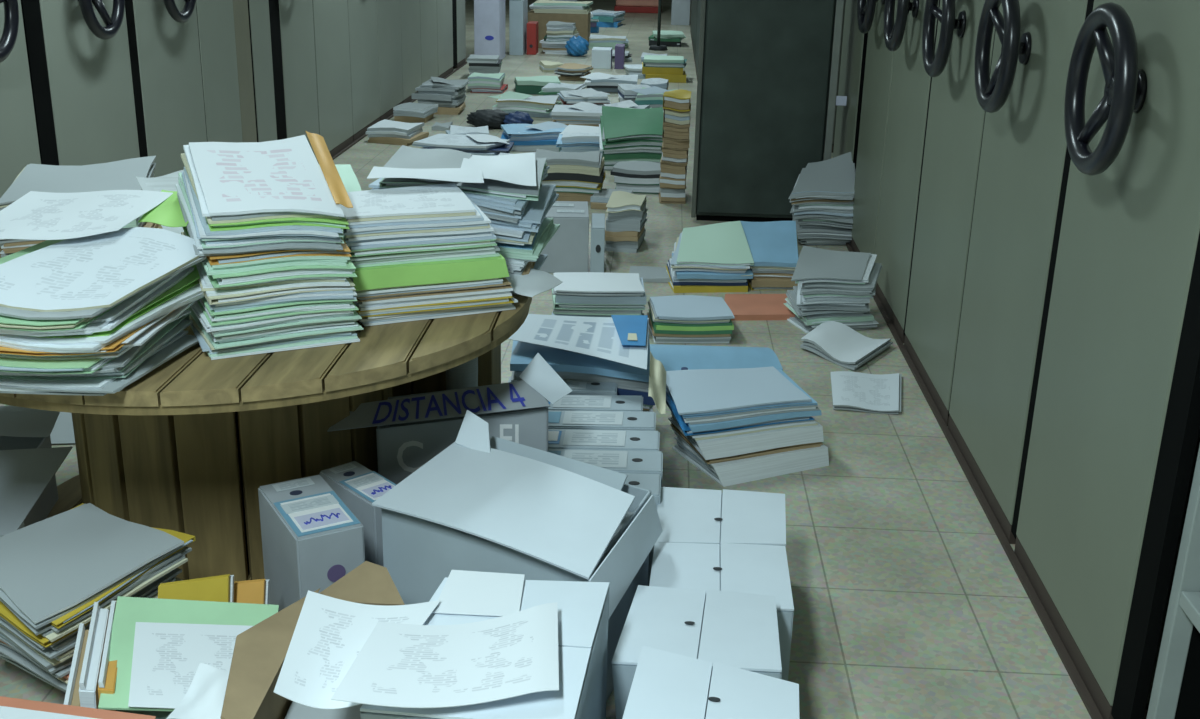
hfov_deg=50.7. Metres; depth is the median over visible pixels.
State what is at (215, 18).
panel
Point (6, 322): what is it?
folder
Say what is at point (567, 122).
folder
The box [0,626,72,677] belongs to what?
bundle
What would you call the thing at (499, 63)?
folder
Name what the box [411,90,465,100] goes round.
folder
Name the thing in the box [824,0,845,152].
panel
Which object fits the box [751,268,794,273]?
bundle
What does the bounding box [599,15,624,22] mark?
ring binder
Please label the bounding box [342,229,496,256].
folder
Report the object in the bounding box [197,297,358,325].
folder
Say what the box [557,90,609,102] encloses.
bundle
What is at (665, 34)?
bundle
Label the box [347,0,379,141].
panel
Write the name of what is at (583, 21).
cardboard box
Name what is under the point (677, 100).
folder
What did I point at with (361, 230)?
bundle
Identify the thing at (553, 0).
box
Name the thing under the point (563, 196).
bundle
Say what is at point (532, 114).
bundle
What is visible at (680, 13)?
box
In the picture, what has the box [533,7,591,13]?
bundle
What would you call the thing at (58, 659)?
bundle
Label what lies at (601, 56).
box
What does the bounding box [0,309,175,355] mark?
folder
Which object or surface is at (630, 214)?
bundle
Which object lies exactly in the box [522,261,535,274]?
folder
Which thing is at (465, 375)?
paper roll
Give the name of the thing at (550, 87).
bundle
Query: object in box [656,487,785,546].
box
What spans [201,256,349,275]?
bundle
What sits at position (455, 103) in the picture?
bundle
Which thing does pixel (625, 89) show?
bundle
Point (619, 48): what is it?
box
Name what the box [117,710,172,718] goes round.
bundle
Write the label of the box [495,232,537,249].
folder
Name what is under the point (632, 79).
bundle
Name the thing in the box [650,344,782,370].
folder
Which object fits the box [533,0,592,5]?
bundle
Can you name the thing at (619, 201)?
folder
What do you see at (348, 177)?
folder
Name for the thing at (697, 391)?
bundle
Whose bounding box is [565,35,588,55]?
ball
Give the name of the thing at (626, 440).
box
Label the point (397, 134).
bundle
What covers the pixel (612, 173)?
ring binder
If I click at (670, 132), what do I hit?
folder
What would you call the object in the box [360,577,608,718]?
box
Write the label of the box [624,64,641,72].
bundle
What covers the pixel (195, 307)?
bundle
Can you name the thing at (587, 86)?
folder
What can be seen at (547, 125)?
paper sheet
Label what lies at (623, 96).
folder
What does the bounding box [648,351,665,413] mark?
paper sheet
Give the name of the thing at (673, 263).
bundle
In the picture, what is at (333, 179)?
folder
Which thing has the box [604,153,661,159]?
folder
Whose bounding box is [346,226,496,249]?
bundle
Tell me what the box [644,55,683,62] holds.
bundle
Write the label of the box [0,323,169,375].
bundle
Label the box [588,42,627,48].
bundle
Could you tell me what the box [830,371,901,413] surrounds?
bundle
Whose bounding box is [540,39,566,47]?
bundle
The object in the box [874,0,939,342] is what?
panel
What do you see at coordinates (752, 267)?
folder
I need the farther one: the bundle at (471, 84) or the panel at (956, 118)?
the bundle at (471, 84)
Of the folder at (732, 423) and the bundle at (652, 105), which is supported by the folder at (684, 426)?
the folder at (732, 423)
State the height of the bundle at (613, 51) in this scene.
0.043 m
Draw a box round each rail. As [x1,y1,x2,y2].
[332,62,466,159]
[846,243,1102,718]
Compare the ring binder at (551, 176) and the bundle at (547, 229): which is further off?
the ring binder at (551, 176)
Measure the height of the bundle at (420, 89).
0.059 m
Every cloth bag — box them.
[466,109,508,128]
[503,111,533,123]
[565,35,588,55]
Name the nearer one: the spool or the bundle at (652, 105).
the spool
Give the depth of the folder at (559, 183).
7.40 m
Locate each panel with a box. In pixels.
[0,0,40,247]
[21,0,139,165]
[125,0,206,176]
[196,0,242,142]
[233,0,256,141]
[247,0,276,141]
[269,0,318,162]
[312,0,352,156]
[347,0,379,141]
[376,0,402,120]
[400,0,421,102]
[420,0,437,82]
[437,0,452,77]
[452,0,465,68]
[690,0,697,60]
[695,0,700,79]
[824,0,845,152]
[833,0,867,168]
[850,0,897,253]
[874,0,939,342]
[904,0,995,426]
[948,0,1093,543]
[1014,0,1199,718]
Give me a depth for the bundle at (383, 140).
9.08 m
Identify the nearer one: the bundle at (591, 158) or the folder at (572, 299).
the folder at (572, 299)
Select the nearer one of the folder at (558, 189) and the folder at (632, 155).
the folder at (558, 189)
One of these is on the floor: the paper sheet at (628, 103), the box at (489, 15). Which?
the box at (489, 15)
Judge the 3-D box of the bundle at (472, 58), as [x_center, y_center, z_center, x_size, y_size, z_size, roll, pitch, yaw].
[-1.178,-3.034,12.794,0.301,0.056,0.362,1,19,-1]
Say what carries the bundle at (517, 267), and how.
on the folder at (530, 264)
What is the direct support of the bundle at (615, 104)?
on the folder
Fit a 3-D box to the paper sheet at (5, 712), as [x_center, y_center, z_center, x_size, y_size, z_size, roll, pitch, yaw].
[-0.977,0.659,2.025,0.280,0.011,0.350,2,19,3]
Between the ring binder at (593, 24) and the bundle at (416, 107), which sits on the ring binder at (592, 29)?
the ring binder at (593, 24)
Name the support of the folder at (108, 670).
on the floor
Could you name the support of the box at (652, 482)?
on the floor
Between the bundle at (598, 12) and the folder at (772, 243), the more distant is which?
the bundle at (598, 12)
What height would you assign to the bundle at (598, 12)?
0.067 m
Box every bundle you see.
[0,156,155,210]
[0,222,144,243]
[0,250,12,257]
[0,267,193,336]
[0,283,204,352]
[0,299,198,359]
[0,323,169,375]
[0,330,198,395]
[0,503,183,629]
[0,546,191,641]
[0,568,181,658]
[0,577,181,665]
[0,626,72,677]
[0,641,67,690]
[0,656,65,692]
[1,222,158,252]
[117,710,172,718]
[176,184,342,255]
[181,232,349,296]
[182,167,342,238]
[186,309,359,359]
[190,302,353,334]
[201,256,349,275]
[207,290,356,311]
[285,701,362,718]
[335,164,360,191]
[339,183,480,224]
[341,198,490,237]
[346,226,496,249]
[350,245,499,267]
[353,288,512,310]
[355,278,502,297]
[358,297,517,325]
[366,127,422,138]
[367,119,423,132]
[368,132,428,145]
[369,166,549,212]
[393,102,437,112]
[393,107,437,117]
[394,113,433,122]
[412,134,509,149]
[415,86,465,94]
[417,96,465,107]
[420,79,468,89]
[421,147,510,155]
[430,512,631,545]
[432,121,452,130]
[434,102,465,114]
[450,125,488,134]
[467,54,498,62]
[468,66,500,72]
[468,72,504,82]
[468,78,504,88]
[477,184,541,222]
[488,185,558,231]
[491,227,535,244]
[497,101,552,108]
[498,218,559,261]
[502,110,552,117]
[505,259,528,274]
[508,134,558,140]
[510,254,547,293]
[511,145,558,151]
[511,371,648,391]
[515,76,559,85]
[529,4,589,9]
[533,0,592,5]
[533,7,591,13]
[535,149,601,167]
[539,60,562,67]
[539,64,557,71]
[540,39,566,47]
[542,83,586,91]
[543,48,568,54]
[546,21,575,30]
[546,29,578,37]
[546,157,603,175]
[551,104,601,116]
[551,115,599,120]
[553,272,643,296]
[553,307,641,316]
[556,192,592,200]
[557,63,592,72]
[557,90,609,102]
[559,72,590,80]
[560,146,602,152]
[562,131,598,142]
[584,79,629,85]
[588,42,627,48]
[589,34,628,42]
[590,188,632,202]
[591,75,637,83]
[591,202,607,208]
[592,9,624,16]
[592,84,636,91]
[599,124,660,150]
[602,127,661,140]
[603,155,660,164]
[605,225,644,241]
[605,229,645,252]
[608,200,646,220]
[611,103,649,108]
[612,50,629,55]
[612,57,631,61]
[613,161,660,174]
[614,175,658,183]
[618,84,650,94]
[618,93,635,102]
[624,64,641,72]
[625,69,644,78]
[629,266,670,282]
[636,87,677,99]
[641,52,666,61]
[641,78,668,88]
[643,404,652,411]
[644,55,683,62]
[648,300,730,323]
[649,323,730,342]
[650,104,663,110]
[650,295,734,319]
[652,30,685,38]
[659,179,685,187]
[663,139,689,148]
[666,366,811,414]
[669,251,746,282]
[670,233,749,269]
[670,423,822,463]
[672,242,745,272]
[683,405,819,424]
[690,420,817,440]
[749,265,792,279]
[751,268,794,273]
[786,286,871,318]
[787,315,878,332]
[788,152,855,199]
[790,205,852,218]
[791,246,876,283]
[792,201,853,210]
[792,215,851,239]
[793,216,852,228]
[797,283,869,310]
[798,238,850,244]
[800,263,881,295]
[800,283,872,304]
[800,321,892,369]
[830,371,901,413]
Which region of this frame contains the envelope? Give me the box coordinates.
[220,561,404,718]
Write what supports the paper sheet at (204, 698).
on the folder at (158, 646)
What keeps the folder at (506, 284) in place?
on the bundle at (431, 299)
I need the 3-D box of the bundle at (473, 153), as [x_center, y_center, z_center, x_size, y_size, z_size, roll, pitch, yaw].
[-0.917,-1.415,8.591,0.564,0.049,0.387,5,20,9]
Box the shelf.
[1146,446,1199,718]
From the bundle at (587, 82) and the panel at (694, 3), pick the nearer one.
the bundle at (587, 82)
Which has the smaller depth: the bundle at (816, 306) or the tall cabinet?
the bundle at (816, 306)
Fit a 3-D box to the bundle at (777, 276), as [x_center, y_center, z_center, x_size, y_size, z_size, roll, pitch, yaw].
[0.795,-0.459,5.865,0.247,0.101,0.313,0,19,-3]
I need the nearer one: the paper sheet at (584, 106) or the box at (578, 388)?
the box at (578, 388)
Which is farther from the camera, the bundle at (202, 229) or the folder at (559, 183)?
the folder at (559, 183)
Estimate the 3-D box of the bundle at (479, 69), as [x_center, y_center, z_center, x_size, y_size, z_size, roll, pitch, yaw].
[-1.163,-2.957,12.827,0.311,0.073,0.377,1,19,-2]
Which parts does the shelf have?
panel, shelf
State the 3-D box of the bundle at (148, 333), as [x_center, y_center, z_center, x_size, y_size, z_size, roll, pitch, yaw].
[-1.062,-0.088,2.581,0.405,0.066,0.444,2,19,3]
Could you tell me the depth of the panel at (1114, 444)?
2.62 m
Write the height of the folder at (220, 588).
0.178 m
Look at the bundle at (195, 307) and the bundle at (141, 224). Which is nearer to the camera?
the bundle at (195, 307)
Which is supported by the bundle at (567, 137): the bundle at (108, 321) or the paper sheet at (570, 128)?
the paper sheet at (570, 128)
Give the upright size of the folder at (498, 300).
0.019 m
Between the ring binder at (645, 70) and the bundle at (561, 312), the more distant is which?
the ring binder at (645, 70)
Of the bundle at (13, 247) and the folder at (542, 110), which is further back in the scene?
the folder at (542, 110)
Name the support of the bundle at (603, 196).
on the bundle at (594, 205)
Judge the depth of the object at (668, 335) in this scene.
5.00 m
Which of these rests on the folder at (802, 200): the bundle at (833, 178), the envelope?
the bundle at (833, 178)
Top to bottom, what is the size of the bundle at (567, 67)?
0.052 m
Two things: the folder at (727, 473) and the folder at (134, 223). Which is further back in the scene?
the folder at (727, 473)
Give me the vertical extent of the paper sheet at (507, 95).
0.032 m
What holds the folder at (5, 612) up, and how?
on the bundle at (64, 645)
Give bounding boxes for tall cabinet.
[691,0,846,221]
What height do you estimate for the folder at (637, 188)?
0.065 m
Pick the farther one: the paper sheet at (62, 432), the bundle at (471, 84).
the bundle at (471, 84)
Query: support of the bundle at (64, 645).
on the bundle at (58, 659)
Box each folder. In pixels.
[0,239,126,331]
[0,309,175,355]
[0,310,190,373]
[0,313,192,379]
[0,595,131,647]
[0,640,69,679]
[0,696,155,718]
[32,265,199,337]
[49,503,195,628]
[64,623,88,705]
[79,602,108,708]
[98,596,278,710]
[98,601,117,710]
[123,214,143,227]
[158,574,233,602]
[178,172,343,247]
[182,227,356,287]
[187,307,363,348]
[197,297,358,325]
[203,278,355,304]
[205,217,348,230]
[206,237,351,264]
[234,579,269,603]
[306,131,352,207]
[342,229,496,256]
[349,252,508,290]
[352,296,513,316]
[356,277,511,302]
[379,158,546,200]
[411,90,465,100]
[427,142,513,152]
[469,59,501,66]
[470,84,507,92]
[492,102,560,112]
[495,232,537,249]
[496,95,558,104]
[501,124,564,136]
[501,132,557,145]
[510,332,649,381]
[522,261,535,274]
[538,90,558,94]
[541,171,605,189]
[544,34,571,41]
[552,288,644,309]
[554,70,589,75]
[554,184,602,193]
[555,120,599,124]
[556,134,599,146]
[556,277,645,303]
[560,98,609,104]
[587,86,617,87]
[591,16,598,21]
[600,116,662,149]
[602,106,662,141]
[602,153,614,169]
[603,147,662,154]
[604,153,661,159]
[606,191,645,212]
[614,182,659,193]
[618,90,636,98]
[635,93,662,104]
[643,59,686,67]
[648,35,683,41]
[648,309,731,334]
[649,309,733,330]
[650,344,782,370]
[654,320,731,326]
[659,178,685,203]
[660,157,686,180]
[661,143,687,164]
[662,124,689,140]
[663,89,691,111]
[663,107,690,126]
[666,385,821,431]
[666,388,814,435]
[667,260,747,285]
[668,412,823,459]
[671,427,828,486]
[672,253,752,279]
[677,221,753,265]
[682,368,817,417]
[724,294,794,320]
[740,221,797,266]
[747,280,793,289]
[750,230,798,269]
[784,298,873,324]
[790,174,853,203]
[800,225,848,228]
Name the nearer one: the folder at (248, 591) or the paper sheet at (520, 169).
the folder at (248, 591)
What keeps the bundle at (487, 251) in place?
on the folder at (385, 276)
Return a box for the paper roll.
[446,357,477,389]
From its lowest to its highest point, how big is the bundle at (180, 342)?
0.032 m
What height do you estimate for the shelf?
2.300 m
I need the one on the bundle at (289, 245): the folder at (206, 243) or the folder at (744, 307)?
the folder at (206, 243)
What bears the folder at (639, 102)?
on the bundle at (652, 105)
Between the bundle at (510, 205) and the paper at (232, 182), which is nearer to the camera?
the paper at (232, 182)
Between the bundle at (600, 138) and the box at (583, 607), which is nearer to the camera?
the box at (583, 607)
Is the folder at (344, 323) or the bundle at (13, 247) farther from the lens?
the bundle at (13, 247)
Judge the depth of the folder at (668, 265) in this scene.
5.70 m
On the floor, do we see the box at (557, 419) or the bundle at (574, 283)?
the box at (557, 419)
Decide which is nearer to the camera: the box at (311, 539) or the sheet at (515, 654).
the sheet at (515, 654)
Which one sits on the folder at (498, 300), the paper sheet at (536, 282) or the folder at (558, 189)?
the paper sheet at (536, 282)
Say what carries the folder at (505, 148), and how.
on the bundle at (473, 153)
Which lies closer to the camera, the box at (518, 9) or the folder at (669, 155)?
the folder at (669, 155)
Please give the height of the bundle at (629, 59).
0.044 m
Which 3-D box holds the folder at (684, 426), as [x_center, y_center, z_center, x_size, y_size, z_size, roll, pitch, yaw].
[0.402,0.137,3.906,0.464,0.051,0.289,-7,21,-21]
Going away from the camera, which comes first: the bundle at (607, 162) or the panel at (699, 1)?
the bundle at (607, 162)
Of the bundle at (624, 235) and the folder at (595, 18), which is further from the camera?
the folder at (595, 18)
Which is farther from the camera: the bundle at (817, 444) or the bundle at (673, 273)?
the bundle at (673, 273)
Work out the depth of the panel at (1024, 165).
3.48 m
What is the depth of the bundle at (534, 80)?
11.73 m
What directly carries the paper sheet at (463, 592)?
on the box at (583, 607)
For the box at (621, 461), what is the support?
on the floor
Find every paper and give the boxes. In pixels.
[0,227,205,319]
[181,135,345,223]
[508,314,648,369]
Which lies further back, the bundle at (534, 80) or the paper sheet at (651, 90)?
the bundle at (534, 80)
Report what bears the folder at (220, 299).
on the bundle at (342, 294)
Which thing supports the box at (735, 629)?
on the floor
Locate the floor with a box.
[0,0,1090,718]
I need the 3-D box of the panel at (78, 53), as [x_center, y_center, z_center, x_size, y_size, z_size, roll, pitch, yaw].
[-2.492,-1.286,4.835,1.253,2.300,0.846,2,19,3]
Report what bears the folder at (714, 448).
on the bundle at (817, 444)
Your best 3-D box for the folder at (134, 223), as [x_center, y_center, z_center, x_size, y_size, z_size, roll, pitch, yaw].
[-1.397,-0.419,3.400,0.348,0.076,0.309,-2,20,-8]
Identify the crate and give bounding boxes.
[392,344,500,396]
[614,0,661,12]
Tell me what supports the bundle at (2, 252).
on the spool
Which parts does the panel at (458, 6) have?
panel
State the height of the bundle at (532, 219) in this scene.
0.065 m
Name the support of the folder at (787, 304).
on the bundle at (796, 321)
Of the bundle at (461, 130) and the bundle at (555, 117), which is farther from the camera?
the bundle at (555, 117)
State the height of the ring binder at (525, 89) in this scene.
0.088 m
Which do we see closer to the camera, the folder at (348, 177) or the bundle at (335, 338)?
the bundle at (335, 338)
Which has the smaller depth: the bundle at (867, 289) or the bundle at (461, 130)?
the bundle at (867, 289)
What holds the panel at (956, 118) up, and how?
on the floor
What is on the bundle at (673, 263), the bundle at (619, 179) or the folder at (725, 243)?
the folder at (725, 243)
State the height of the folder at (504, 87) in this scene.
0.043 m
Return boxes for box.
[258,475,364,611]
[320,461,395,605]
[327,353,571,484]
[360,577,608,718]
[372,410,662,700]
[474,0,505,58]
[508,377,617,394]
[509,0,527,54]
[528,10,590,47]
[540,201,588,272]
[548,395,642,411]
[548,410,655,430]
[548,429,659,450]
[548,449,662,486]
[553,0,578,1]
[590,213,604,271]
[591,47,611,68]
[611,585,781,718]
[614,44,624,68]
[622,473,660,585]
[622,646,798,718]
[649,542,793,680]
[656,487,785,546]
[671,0,689,24]
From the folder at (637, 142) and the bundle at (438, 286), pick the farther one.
the folder at (637, 142)
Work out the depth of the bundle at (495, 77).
11.72 m
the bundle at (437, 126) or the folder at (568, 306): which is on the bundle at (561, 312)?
the folder at (568, 306)
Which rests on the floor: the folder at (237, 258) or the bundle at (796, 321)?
the bundle at (796, 321)
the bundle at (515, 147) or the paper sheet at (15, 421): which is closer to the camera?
the paper sheet at (15, 421)
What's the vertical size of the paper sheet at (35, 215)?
0.053 m
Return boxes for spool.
[0,225,531,581]
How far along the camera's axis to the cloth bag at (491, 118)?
9.77 m
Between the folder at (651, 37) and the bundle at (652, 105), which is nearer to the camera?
the bundle at (652, 105)
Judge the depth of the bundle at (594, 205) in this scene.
7.24 m
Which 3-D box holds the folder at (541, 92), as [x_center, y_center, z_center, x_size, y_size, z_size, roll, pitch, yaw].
[-0.361,-2.450,11.560,0.320,0.032,0.397,5,20,11]
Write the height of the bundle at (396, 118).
0.053 m
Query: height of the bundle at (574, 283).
0.040 m
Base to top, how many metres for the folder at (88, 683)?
0.303 m
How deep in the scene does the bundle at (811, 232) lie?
6.51 m
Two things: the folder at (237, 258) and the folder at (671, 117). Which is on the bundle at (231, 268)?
the folder at (237, 258)
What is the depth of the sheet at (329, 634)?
2.07 m
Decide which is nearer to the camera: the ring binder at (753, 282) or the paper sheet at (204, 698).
the paper sheet at (204, 698)
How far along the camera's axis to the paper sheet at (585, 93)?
10.78 m
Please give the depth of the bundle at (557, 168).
7.36 m
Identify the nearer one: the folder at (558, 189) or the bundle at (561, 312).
the bundle at (561, 312)
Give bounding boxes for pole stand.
[649,0,667,50]
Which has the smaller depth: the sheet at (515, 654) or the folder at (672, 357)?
the sheet at (515, 654)
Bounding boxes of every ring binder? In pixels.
[514,81,543,93]
[527,21,537,54]
[542,164,604,182]
[590,22,596,26]
[590,26,598,32]
[596,21,623,27]
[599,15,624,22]
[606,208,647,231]
[610,169,659,178]
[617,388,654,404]
[642,62,682,74]
[645,71,685,82]
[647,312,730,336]
[649,40,680,46]
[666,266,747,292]
[747,279,797,286]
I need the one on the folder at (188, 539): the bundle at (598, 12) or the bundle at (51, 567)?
the bundle at (51, 567)
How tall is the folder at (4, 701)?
0.022 m
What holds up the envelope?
on the floor
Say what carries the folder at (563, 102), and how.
on the bundle
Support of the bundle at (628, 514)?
in the box at (548, 516)
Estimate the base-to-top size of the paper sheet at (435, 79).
0.034 m
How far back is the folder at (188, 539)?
2.55 m
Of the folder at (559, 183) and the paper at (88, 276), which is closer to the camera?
the paper at (88, 276)
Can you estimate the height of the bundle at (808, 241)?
0.072 m
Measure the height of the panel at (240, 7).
2.300 m
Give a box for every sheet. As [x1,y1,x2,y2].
[0,190,172,239]
[0,405,59,437]
[0,706,97,718]
[50,412,74,443]
[136,170,183,233]
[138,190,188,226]
[166,663,228,718]
[274,590,440,708]
[331,602,558,707]
[367,166,483,182]
[384,145,471,181]
[431,77,460,84]
[432,570,524,615]
[461,153,535,185]
[466,134,510,144]
[488,91,532,99]
[505,268,562,296]
[526,121,566,130]
[560,125,598,134]
[566,88,610,97]
[568,102,598,110]
[581,72,615,78]
[603,100,637,107]
[631,86,668,94]
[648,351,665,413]
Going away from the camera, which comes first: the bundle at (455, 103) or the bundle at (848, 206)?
the bundle at (848, 206)
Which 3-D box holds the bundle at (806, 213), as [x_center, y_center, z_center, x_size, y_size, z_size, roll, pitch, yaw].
[1.156,-0.841,6.577,0.356,0.165,0.329,2,19,3]
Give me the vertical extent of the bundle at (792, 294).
0.074 m
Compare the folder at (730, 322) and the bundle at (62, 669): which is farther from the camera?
the folder at (730, 322)
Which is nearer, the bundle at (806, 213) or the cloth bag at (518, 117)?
the bundle at (806, 213)
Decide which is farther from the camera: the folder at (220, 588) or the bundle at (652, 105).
the bundle at (652, 105)
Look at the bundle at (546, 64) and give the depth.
13.37 m
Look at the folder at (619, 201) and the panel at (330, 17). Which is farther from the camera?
the panel at (330, 17)
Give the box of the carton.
[0,436,72,536]
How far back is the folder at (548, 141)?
8.90 m
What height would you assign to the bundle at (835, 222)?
0.144 m
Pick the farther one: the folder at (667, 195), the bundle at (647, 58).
the bundle at (647, 58)
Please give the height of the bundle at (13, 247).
0.052 m
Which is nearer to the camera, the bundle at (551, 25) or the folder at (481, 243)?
the folder at (481, 243)
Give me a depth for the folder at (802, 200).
6.46 m
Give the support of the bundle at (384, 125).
on the bundle at (397, 134)
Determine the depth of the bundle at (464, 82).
10.43 m
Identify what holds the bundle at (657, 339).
on the floor
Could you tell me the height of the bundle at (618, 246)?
0.062 m
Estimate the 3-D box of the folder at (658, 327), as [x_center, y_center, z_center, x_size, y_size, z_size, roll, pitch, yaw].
[0.365,-0.171,5.115,0.307,0.026,0.290,0,19,-4]
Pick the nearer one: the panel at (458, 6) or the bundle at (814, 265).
the bundle at (814, 265)
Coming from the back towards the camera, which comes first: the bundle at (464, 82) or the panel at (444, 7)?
the panel at (444, 7)
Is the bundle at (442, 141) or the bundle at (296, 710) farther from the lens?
the bundle at (442, 141)
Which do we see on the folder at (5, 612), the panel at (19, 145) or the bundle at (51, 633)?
the bundle at (51, 633)
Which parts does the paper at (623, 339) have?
blue panel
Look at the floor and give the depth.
3.46 m
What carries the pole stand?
on the floor
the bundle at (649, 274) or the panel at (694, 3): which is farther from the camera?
the panel at (694, 3)
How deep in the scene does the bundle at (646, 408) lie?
3.85 m
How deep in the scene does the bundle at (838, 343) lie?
4.93 m
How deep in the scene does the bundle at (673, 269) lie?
5.68 m
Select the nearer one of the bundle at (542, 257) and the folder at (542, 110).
the bundle at (542, 257)
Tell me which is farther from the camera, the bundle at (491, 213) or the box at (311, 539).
the bundle at (491, 213)
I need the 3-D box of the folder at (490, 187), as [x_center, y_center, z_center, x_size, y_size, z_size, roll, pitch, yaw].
[-0.342,-0.469,3.235,0.398,0.056,0.285,2,19,3]
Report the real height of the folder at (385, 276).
0.056 m
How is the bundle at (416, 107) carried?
on the bundle at (396, 112)
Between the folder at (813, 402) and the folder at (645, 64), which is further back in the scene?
the folder at (645, 64)
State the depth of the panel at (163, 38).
5.63 m
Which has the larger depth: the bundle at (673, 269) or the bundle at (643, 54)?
the bundle at (643, 54)
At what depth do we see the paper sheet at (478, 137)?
8.63 m
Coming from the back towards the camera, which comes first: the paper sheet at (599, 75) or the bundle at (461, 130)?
the paper sheet at (599, 75)
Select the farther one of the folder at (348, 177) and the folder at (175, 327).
the folder at (348, 177)
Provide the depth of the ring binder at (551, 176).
7.38 m
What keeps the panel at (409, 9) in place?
on the floor
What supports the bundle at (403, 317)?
on the spool
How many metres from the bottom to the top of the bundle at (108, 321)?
0.084 m
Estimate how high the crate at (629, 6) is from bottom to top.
0.600 m
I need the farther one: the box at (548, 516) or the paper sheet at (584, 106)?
the paper sheet at (584, 106)
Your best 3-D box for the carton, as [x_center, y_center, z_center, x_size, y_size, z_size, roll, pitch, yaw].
[-1.611,0.368,3.202,0.564,0.303,0.496,-2,20,-10]
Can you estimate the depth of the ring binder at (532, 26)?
14.88 m
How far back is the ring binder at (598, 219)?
5.92 m
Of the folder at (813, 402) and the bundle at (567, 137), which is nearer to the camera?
the folder at (813, 402)
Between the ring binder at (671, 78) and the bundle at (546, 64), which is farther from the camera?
the bundle at (546, 64)
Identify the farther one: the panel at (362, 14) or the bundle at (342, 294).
the panel at (362, 14)
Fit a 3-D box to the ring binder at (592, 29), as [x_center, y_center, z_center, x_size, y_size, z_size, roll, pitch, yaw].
[-0.339,-4.725,18.045,0.536,0.087,0.596,-3,20,-13]
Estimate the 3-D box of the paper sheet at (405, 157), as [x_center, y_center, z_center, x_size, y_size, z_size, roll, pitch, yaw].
[-0.443,-0.496,3.206,0.192,0.039,0.266,4,20,7]
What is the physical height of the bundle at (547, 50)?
0.078 m
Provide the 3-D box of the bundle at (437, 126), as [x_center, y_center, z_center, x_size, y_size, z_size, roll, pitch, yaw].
[-1.218,-1.804,9.782,0.131,0.040,0.222,2,19,3]
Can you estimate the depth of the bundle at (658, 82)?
11.80 m
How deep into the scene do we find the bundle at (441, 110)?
10.44 m
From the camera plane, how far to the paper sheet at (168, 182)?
3.14 m
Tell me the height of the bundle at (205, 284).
0.087 m
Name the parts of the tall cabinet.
edge post, edge post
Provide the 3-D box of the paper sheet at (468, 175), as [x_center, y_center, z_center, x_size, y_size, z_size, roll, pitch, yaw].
[-0.424,-0.448,3.071,0.277,0.020,0.119,-2,20,-9]
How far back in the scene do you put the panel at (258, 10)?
6.98 m
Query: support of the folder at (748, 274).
on the bundle at (673, 273)
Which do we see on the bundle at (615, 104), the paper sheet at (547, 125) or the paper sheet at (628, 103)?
the paper sheet at (628, 103)
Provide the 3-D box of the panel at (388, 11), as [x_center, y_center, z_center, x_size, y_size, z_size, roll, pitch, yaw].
[-2.191,-3.098,9.987,1.253,2.300,0.867,2,19,3]
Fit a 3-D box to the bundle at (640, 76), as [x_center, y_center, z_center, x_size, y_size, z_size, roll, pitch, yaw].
[0.430,-2.969,13.160,0.301,0.061,0.399,-1,20,-6]
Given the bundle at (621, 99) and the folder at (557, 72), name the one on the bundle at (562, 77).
the folder at (557, 72)
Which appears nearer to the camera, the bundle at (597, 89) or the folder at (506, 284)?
the folder at (506, 284)
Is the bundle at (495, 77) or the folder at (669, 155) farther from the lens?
the bundle at (495, 77)
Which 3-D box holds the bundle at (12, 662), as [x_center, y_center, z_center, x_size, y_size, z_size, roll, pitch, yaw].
[-1.100,0.613,2.783,0.340,0.052,0.323,14,23,32]
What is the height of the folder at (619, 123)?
0.176 m
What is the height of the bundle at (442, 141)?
0.048 m
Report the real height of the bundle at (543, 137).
0.045 m
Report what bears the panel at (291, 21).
on the floor
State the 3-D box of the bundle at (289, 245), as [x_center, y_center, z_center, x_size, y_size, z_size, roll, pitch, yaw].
[-0.754,-0.311,2.764,0.307,0.108,0.359,-8,21,-25]
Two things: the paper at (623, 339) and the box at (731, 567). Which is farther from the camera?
the paper at (623, 339)
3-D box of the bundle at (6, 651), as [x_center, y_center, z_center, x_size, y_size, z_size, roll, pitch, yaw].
[-1.101,0.586,2.739,0.341,0.050,0.323,13,23,30]
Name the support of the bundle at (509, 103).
on the folder at (542, 110)
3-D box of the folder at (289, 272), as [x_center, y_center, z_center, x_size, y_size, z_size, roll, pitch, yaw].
[-0.735,-0.251,2.785,0.308,0.097,0.355,-9,22,-27]
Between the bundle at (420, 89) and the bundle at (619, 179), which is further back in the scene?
the bundle at (420, 89)
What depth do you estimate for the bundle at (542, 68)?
13.35 m
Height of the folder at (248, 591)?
0.148 m
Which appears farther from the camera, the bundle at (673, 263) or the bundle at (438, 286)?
the bundle at (673, 263)
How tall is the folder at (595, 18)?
0.056 m
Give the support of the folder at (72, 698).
on the floor
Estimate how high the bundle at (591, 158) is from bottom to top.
0.049 m
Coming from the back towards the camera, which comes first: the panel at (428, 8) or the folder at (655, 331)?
the panel at (428, 8)
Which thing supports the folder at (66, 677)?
on the bundle at (6, 651)

